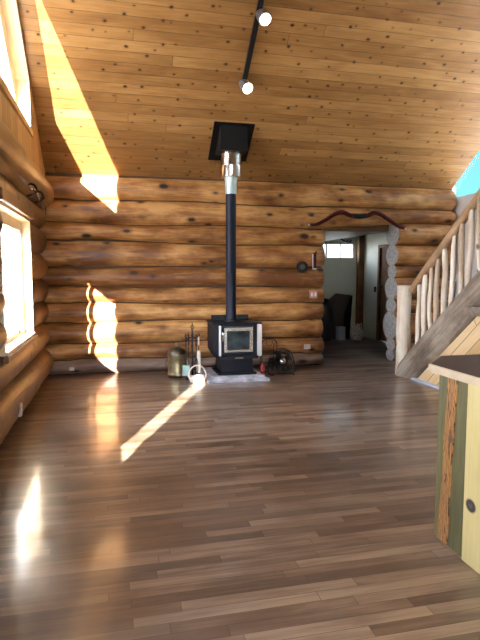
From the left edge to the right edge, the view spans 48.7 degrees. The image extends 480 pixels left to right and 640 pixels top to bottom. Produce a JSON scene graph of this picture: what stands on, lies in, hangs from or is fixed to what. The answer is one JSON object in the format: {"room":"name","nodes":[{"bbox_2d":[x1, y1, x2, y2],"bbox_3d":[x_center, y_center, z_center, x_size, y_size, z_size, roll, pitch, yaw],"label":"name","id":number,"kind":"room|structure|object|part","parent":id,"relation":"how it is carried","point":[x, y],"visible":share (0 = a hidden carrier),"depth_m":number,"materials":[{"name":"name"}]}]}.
{"room":"log cabin living room","nodes":[
{"label":"log cabin living room","id":0,"kind":"room"},
{"bbox_2d":[0,0,44,176],"bbox_3d":[-1.708,-3.488,2.437,0.175,4.120,10.500,-1,5,-13],"label":"wall","id":1,"kind":"structure","parent":0,"point":[8,115],"depth_m":5.92,"materials":[{"name":"brown wood"}]},
{"bbox_2d":[0,0,32,136],"bbox_3d":[-2.368,-3.110,5.315,0.215,2.002,1.960,-1,5,-13],"label":"window","id":2,"kind":"structure","parent":1,"relation":"in","point":[11,41],"depth_m":5.86,"materials":[{"name":"clear glass"}]},
{"bbox_3d":[-2.449,-3.144,5.293,0.050,1.932,1.820,-1,5,-13],"label":"frame","id":3,"kind":"part","parent":2,"relation":"part of","materials":[{"name":"wood"}]},
{"bbox_3d":[-2.273,-3.112,5.337,0.020,2.002,1.960,-1,5,-13],"label":"trim","id":4,"kind":"part","parent":2,"relation":"part of","materials":[{"name":"brown wood"}]},
{"bbox_2d":[0,119,53,444],"bbox_3d":[-1.745,-0.164,2.721,0.585,2.848,10.503,-1,5,-13],"label":"wall","id":5,"kind":"structure","parent":0,"point":[21,379],"depth_m":5.57,"materials":[{"name":"brown wood"}]},
{"bbox_2d":[0,187,37,363],"bbox_3d":[-2.382,-0.448,5.423,0.310,1.520,1.820,-1,5,-13],"label":"window","id":6,"kind":"structure","parent":5,"relation":"in","point":[16,216],"depth_m":5.96,"materials":[{"name":"clear glass"}]},
{"bbox_3d":[-2.399,-0.429,5.431,0.060,1.300,1.640,-1,5,-13],"label":"frame","id":7,"kind":"part","parent":6,"relation":"part of","materials":[{"name":"white wood"}]},
{"bbox_2d":[18,403,22,416],"bbox_3d":[-2.101,0.858,5.068,0.036,0.120,0.075,-1,5,-13],"label":"wall outlet","id":8,"kind":"object","parent":5,"relation":"attached to","point":[20,404],"visible":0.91,"depth_m":5.04,"materials":[{"name":"white plastic"}]},
{"bbox_2d":[27,183,47,213],"bbox_3d":[-2.398,-1.416,6.246,0.174,0.224,1.151,-1,5,-13],"label":"curtain rod","id":9,"kind":"object","parent":5,"relation":"attached to","point":[35,190],"visible":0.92,"depth_m":6.06,"materials":[{"name":"metal"}]},
{"bbox_3d":[-2.359,-1.440,6.253,0.030,0.082,1.151,-1,5,-13],"label":"rod","id":10,"kind":"part","parent":9,"relation":"part of","materials":[{"name":"metal"}]},
{"bbox_2d":[0,337,479,639],"bbox_3d":[1.214,1.082,5.482,7.600,0.120,14.500,-1,5,-13],"label":"floor","id":11,"kind":"structure","parent":0,"point":[153,505],"depth_m":3.35,"materials":[{"name":"brown wood"}]},
{"bbox_2d":[165,342,187,377],"bbox_3d":[-0.905,0.577,7.686,0.308,0.500,0.284,2,6,24],"label":"coal scuttle","id":12,"kind":"object","parent":11,"relation":"on","point":[176,359],"visible":0.94,"depth_m":7.58,"materials":[{"name":"gold metal"}]},
{"bbox_3d":[-0.917,0.437,7.679,0.284,0.100,0.284,-1,5,-13],"label":"lid","id":13,"kind":"part","parent":12,"relation":"part of","materials":[{"name":"metal"}]},
{"bbox_2d":[185,323,199,379],"bbox_3d":[-0.676,0.430,7.528,0.198,0.820,0.198,1,5,9],"label":"stand","id":14,"kind":"object","parent":11,"relation":"on","point":[191,327],"visible":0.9,"depth_m":7.52,"materials":[{"name":"black metal"}]},
{"bbox_2d":[182,335,189,375],"bbox_3d":[-0.759,0.501,7.464,0.102,0.580,0.042,-1,5,-13],"label":"shovel","id":15,"kind":"object","parent":14,"relation":"hanging from","point":[186,368],"visible":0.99,"depth_m":7.48,"materials":[{"name":"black metal"}]},
{"bbox_2d":[187,334,191,371],"bbox_3d":[-0.723,0.490,7.622,0.067,0.584,0.024,-1,5,-13],"label":"poker","id":16,"kind":"object","parent":14,"relation":"hanging from","point":[187,334],"visible":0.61,"depth_m":7.61,"materials":[{"name":"black metal"}]},
{"bbox_2d":[194,335,197,374],"bbox_3d":[-0.615,0.496,7.449,0.054,0.566,0.024,0,5,5],"label":"tongs","id":17,"kind":"object","parent":14,"relation":"hanging from","point":[196,360],"visible":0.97,"depth_m":7.45,"materials":[{"name":"black metal"}]},
{"bbox_2d":[196,334,200,372],"bbox_3d":[-0.592,0.477,7.594,0.072,0.554,0.071,-1,5,-13],"label":"brush","id":18,"kind":"object","parent":14,"relation":"hanging from","point":[198,368],"visible":0.98,"depth_m":7.58,"materials":[{"name":"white metal"}]},
{"bbox_2d":[188,365,206,382],"bbox_3d":[-0.592,0.738,7.348,0.270,0.242,0.210,-1,5,-13],"label":"basket","id":19,"kind":"object","parent":11,"relation":"on","point":[193,378],"visible":1,"depth_m":7.31,"materials":[{"name":"beige wicker"}]},
{"bbox_3d":[-0.592,0.703,7.345,0.270,0.171,0.020,-1,5,-13],"label":"hoop handle","id":20,"kind":"part","parent":19,"relation":"part of","materials":[{"name":"beige wicker"}]},
{"bbox_2d":[201,367,268,383],"bbox_3d":[-0.109,0.784,7.759,0.868,0.075,0.913,-1,5,-13],"label":"hearth stone","id":21,"kind":"object","parent":11,"relation":"on","point":[212,376],"visible":0.63,"depth_m":7.37,"materials":[{"name":"stone"}]},
{"bbox_2d":[206,314,261,375],"bbox_3d":[-0.085,0.350,7.653,0.707,0.808,0.692,-1,5,-13],"label":"wood stove","id":22,"kind":"object","parent":21,"relation":"on","point":[234,345],"visible":1,"depth_m":7.43,"materials":[{"name":"black paint"}]},
{"bbox_3d":[-0.278,0.296,7.344,0.027,0.430,0.045,-1,5,-13],"label":"trim","id":23,"kind":"part","parent":22,"relation":"part of","materials":[{"name":"silver metal"}]},
{"bbox_2d":[220,151,240,321],"bbox_3d":[-0.130,-1.171,7.597,0.294,2.377,0.294,-1,5,-13],"label":"stovepipe","id":24,"kind":"object","parent":22,"relation":"on","point":[230,166],"visible":1,"depth_m":7.52,"materials":[{"name":"black metal"}]},
{"bbox_3d":[-0.096,0.028,7.670,0.707,0.019,0.560,-1,5,-13],"label":"plate","id":25,"kind":"part","parent":22,"relation":"part of","materials":[{"name":"black paint"}]},
{"bbox_3d":[-0.090,0.736,7.708,0.554,0.028,0.530,-1,5,-13],"label":"plate","id":26,"kind":"part","parent":22,"relation":"part of","materials":[{"name":"black paint"}]},
{"bbox_3d":[-0.028,0.282,7.422,0.468,0.388,0.035,-1,5,-13],"label":"stove door","id":27,"kind":"part","parent":22,"relation":"part of","materials":[{"name":"black paint"}]},
{"bbox_3d":[-0.023,0.284,7.401,0.325,0.265,0.010,-1,5,-13],"label":"door glass","id":28,"kind":"part","parent":22,"relation":"part of","materials":[{"name":"black glass"}]},
{"bbox_3d":[-0.018,0.277,7.400,0.411,0.345,0.018,-1,5,-13],"label":"door frame","id":29,"kind":"part","parent":22,"relation":"part of","materials":[{"name":"silver metal"}]},
{"bbox_3d":[0.273,0.280,7.454,0.048,0.444,0.090,-1,5,-13],"label":"trim","id":30,"kind":"part","parent":22,"relation":"part of","materials":[{"name":"silver metal"}]},
{"bbox_2d":[261,363,264,374],"bbox_3d":[0.321,0.690,7.480,0.061,0.159,0.060,-1,5,-13],"label":"bottle","id":31,"kind":"object","parent":21,"relation":"on","point":[262,365],"visible":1,"depth_m":7.46,"materials":[{"name":"red plastic"}]},
{"bbox_2d":[260,338,276,369],"bbox_3d":[0.433,0.525,8.177,0.254,0.518,0.192,-1,5,-13],"label":"wire rack","id":32,"kind":"object","parent":11,"relation":"on","point":[266,338],"visible":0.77,"depth_m":8.12,"materials":[{"name":"black metal"}]},
{"bbox_2d":[268,348,294,375],"bbox_3d":[0.608,0.607,7.915,0.428,0.401,0.263,-1,5,-13],"label":"floor fan","id":33,"kind":"object","parent":11,"relation":"on","point":[278,358],"visible":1,"depth_m":7.87,"materials":[{"name":"black metal"}]},
{"bbox_2d":[321,298,334,340],"bbox_3d":[1.881,-0.016,11.821,0.467,0.955,0.382,-1,5,-13],"label":"bag","id":34,"kind":"object","parent":11,"relation":"on","point":[328,318],"visible":0.59,"depth_m":11.70,"materials":[{"name":"black fabric"}]},
{"bbox_2d":[328,293,352,338],"bbox_3d":[2.280,-0.090,12.174,0.550,1.040,0.200,-1,5,-13],"label":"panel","id":35,"kind":"object","parent":11,"relation":"on","point":[341,304],"visible":0.76,"depth_m":12.12,"materials":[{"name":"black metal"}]},
{"bbox_2d":[336,326,345,339],"bbox_3d":[2.269,0.299,11.968,0.170,0.300,0.190,-1,5,-13],"label":"box","id":36,"kind":"object","parent":11,"relation":"on","point":[340,330],"visible":1,"depth_m":11.88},
{"bbox_2d":[350,322,362,339],"bbox_3d":[2.630,0.242,11.943,0.334,0.419,0.208,-1,5,-13],"label":"bag","id":37,"kind":"object","parent":11,"relation":"on","point":[356,332],"visible":1,"depth_m":11.89,"materials":[{"name":"plastic"}]},
{"bbox_2d":[395,188,479,378],"bbox_3d":[3.529,-1.780,5.116,1.291,5.654,5.709,-1,5,-13],"label":"staircase","id":38,"kind":"structure","parent":11,"relation":"on","point":[445,328],"depth_m":6.85,"materials":[{"name":"beige wood"}]},
{"bbox_3d":[2.424,0.151,7.858,0.219,1.324,0.217,3,6,32],"label":"newel post","id":39,"kind":"part","parent":38,"relation":"part of","materials":[{"name":"beige wood"}]},
{"bbox_3d":[3.068,-2.368,4.875,0.130,6.824,0.124,29,54,9],"label":"handrail","id":40,"kind":"part","parent":38,"relation":"part of","materials":[{"name":"brown wood"}]},
{"bbox_2d":[418,316,479,385],"bbox_3d":[3.056,-1.008,4.904,0.050,4.147,4.900,-1,5,-13],"label":"panel","id":41,"kind":"object","parent":38,"relation":"attached to","point":[467,342],"visible":0.2,"depth_m":6.40,"materials":[{"name":"brown wood"}]},
{"bbox_2d":[411,377,438,388],"bbox_3d":[2.958,1.020,5.307,0.040,0.035,5.180,-1,5,-13],"label":"baseboard","id":42,"kind":"structure","parent":41,"relation":"attached to","point":[412,378],"depth_m":7.16,"materials":[{"name":"white wood"}]},
{"bbox_2d":[463,306,479,316],"bbox_3d":[2.952,-0.011,5.019,0.180,0.100,2.400,-1,5,-13],"label":"trim","id":43,"kind":"structure","parent":41,"relation":"attached to","point":[467,310],"depth_m":6.01,"materials":[{"name":"beige wood"}]},
{"bbox_2d":[428,354,479,573],"bbox_3d":[2.052,0.785,2.479,1.713,1.000,1.944,-1,5,-13],"label":"kitchen island","id":44,"kind":"object","parent":11,"relation":"on","point":[457,497],"depth_m":2.82,"materials":[{"name":"yellow wood"}]},
{"bbox_3d":[1.157,0.767,2.897,0.020,0.962,0.245,-1,5,-13],"label":"green panel","id":45,"kind":"part","parent":44,"relation":"part of","materials":[{"name":"green wood"}]},
{"bbox_2d":[431,354,479,377],"bbox_3d":[2.060,0.306,2.432,1.700,0.038,1.930,-1,5,-13],"label":"countertop","id":46,"kind":"structure","parent":44,"relation":"on","point":[467,364],"depth_m":2.95,"materials":[{"name":"brown wood"}]},
{"bbox_3d":[1.326,0.844,2.086,0.022,0.948,1.360,-1,5,-13],"label":"pine panel","id":47,"kind":"part","parent":44,"relation":"part of","materials":[{"name":"beige wood"}]},
{"bbox_2d":[0,0,479,188],"bbox_3d":[0.792,-3.807,5.870,6.850,4.338,5.682,-1,5,-13],"label":"ceiling","id":48,"kind":"structure","parent":0,"point":[347,92],"depth_m":6.82,"materials":[{"name":"brown wood"}]},
{"bbox_2d":[208,121,254,161],"bbox_3d":[-0.130,-2.521,7.524,0.570,0.408,0.536,-1,5,-13],"label":"box","id":49,"kind":"object","parent":48,"relation":"attached to","point":[226,136],"visible":0.91,"depth_m":7.32,"materials":[{"name":"black metal"}]},
{"bbox_2d":[242,0,263,79],"bbox_3d":[0.324,-3.815,5.479,0.060,1.798,2.380,-1,5,-13],"label":"ceiling track","id":50,"kind":"object","parent":48,"relation":"attached to","point":[260,2],"visible":0.96,"depth_m":6.28,"materials":[{"name":"black metal"}]},
{"bbox_2d":[239,79,252,94],"bbox_3d":[0.065,-2.954,6.679,0.155,0.209,0.202,-5,7,-44],"label":"spotlight","id":51,"kind":"object","parent":50,"relation":"attached to","point":[245,85],"visible":1,"depth_m":6.63,"materials":[{"name":"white metal"}]},
{"bbox_3d":[0.098,-2.905,6.649,0.126,0.110,0.109,-1,5,-13],"label":"bulb","id":52,"kind":"part","parent":51,"relation":"part of","materials":[{"name":"white glass"}]},
{"bbox_2d":[255,8,271,26],"bbox_3d":[0.267,-3.418,5.966,0.167,0.208,0.199,-1,5,-13],"label":"spotlight","id":53,"kind":"object","parent":50,"relation":"attached to","point":[264,17],"visible":1,"depth_m":5.91,"materials":[{"name":"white metal"}]},
{"bbox_3d":[0.284,-3.365,5.935,0.126,0.106,0.112,-1,5,-13],"label":"bulb","id":54,"kind":"part","parent":53,"relation":"part of","materials":[{"name":"white glass"}]},
{"bbox_2d":[40,172,456,375],"bbox_3d":[0.267,-0.722,8.472,6.984,2.950,0.558,-1,5,-13],"label":"wall","id":55,"kind":"structure","parent":0,"point":[133,262],"depth_m":8.08,"materials":[{"name":"brown wood"}]},
{"bbox_2d":[296,261,307,272],"bbox_3d":[0.992,-0.844,8.432,0.190,0.190,0.066,-1,5,-13],"label":"gauge","id":56,"kind":"object","parent":55,"relation":"attached to","point":[302,266],"visible":1,"depth_m":8.41,"materials":[{"name":"black metal"}]},
{"bbox_2d":[304,344,309,348],"bbox_3d":[1.085,0.432,8.587,0.110,0.075,0.036,-1,5,-13],"label":"wall outlet","id":57,"kind":"object","parent":55,"relation":"attached to","point":[306,346],"visible":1,"depth_m":8.57,"materials":[{"name":"white plastic"}]},
{"bbox_2d":[309,291,316,297],"bbox_3d":[1.180,-0.411,8.523,0.130,0.120,0.048,-1,5,-13],"label":"double light switch","id":58,"kind":"object","parent":55,"relation":"attached to","point":[313,294],"visible":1,"depth_m":8.51,"materials":[{"name":"white plastic"}]},
{"bbox_2d":[312,251,316,268],"bbox_3d":[1.191,-0.958,8.469,0.081,0.300,0.035,-1,5,-13],"label":"thermometer","id":59,"kind":"object","parent":55,"relation":"attached to","point":[315,253],"visible":1,"depth_m":8.46,"materials":[{"name":"red paint"}]},
{"bbox_2d":[308,210,405,229],"bbox_3d":[1.908,-1.618,8.531,1.720,0.294,0.095,-1,5,-13],"label":"bow","id":60,"kind":"object","parent":55,"relation":"attached to","point":[354,215],"visible":1,"depth_m":8.49,"materials":[{"name":"red paint"}]},
{"bbox_2d":[322,236,356,329],"bbox_3d":[1.617,-1.090,12.353,2.780,3.000,0.120,-1,5,-13],"label":"wall","id":61,"kind":"structure","parent":0,"point":[339,274],"depth_m":12.47,"materials":[{"name":"grey paint"}]},
{"bbox_2d":[324,243,353,258],"bbox_3d":[2.232,-1.620,12.445,0.920,0.360,0.070,-1,5,-13],"label":"window","id":62,"kind":"structure","parent":61,"relation":"in","point":[325,244],"depth_m":12.44,"materials":[{"name":"white plastic"}]},
{"bbox_2d":[324,225,388,240],"bbox_3d":[1.953,-1.954,10.654,2.900,0.620,3.480,-1,5,-13],"label":"ceiling","id":63,"kind":"structure","parent":0,"point":[335,234],"depth_m":9.03,"materials":[{"name":"white paint"}]},
{"bbox_2d":[363,187,455,339],"bbox_3d":[3.314,-0.973,11.024,0.120,3.000,3.450,-1,5,-13],"label":"wall","id":64,"kind":"structure","parent":0,"point":[372,241],"depth_m":12.13,"materials":[{"name":"white paint"}]},
{"bbox_2d":[355,235,364,328],"bbox_3d":[2.835,-0.899,12.521,0.140,2.590,0.140,-1,5,-13],"label":"trim","id":65,"kind":"structure","parent":64,"relation":"attached to","point":[360,239],"depth_m":12.46,"materials":[{"name":"brown wood"}]},
{"bbox_2d":[376,244,389,341],"bbox_3d":[3.231,-0.555,11.298,0.175,2.120,1.090,-1,5,-13],"label":"door","id":66,"kind":"structure","parent":64,"relation":"in","point":[382,272],"depth_m":11.68,"materials":[{"name":"brown wood"}]},
{"bbox_2d":[451,197,476,298],"bbox_3d":[4.801,-2.428,4.362,0.220,7.070,11.100,-1,5,-13],"label":"wall","id":67,"kind":"structure","parent":0,"point":[461,204],"depth_m":8.90,"materials":[{"name":"white paint"}]},
{"bbox_2d":[457,193,475,199],"bbox_3d":[4.123,-3.838,7.378,0.080,3.870,4.700,-1,5,-13],"label":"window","id":68,"kind":"structure","parent":67,"relation":"in","point":[473,194],"depth_m":8.85,"materials":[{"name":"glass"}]},
{"label":"outside","id":69,"kind":"structure","parent":0,"visible":0},
{"bbox_2d":[3,292,9,333],"bbox_3d":[0.000,2.052,0.181,120.000,0.120,120.000,-1,5,-13],"label":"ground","id":70,"kind":"structure","parent":69,"point":[6,312],"depth_m":25.79,"materials":[{"name":"white snow"}]}
]}

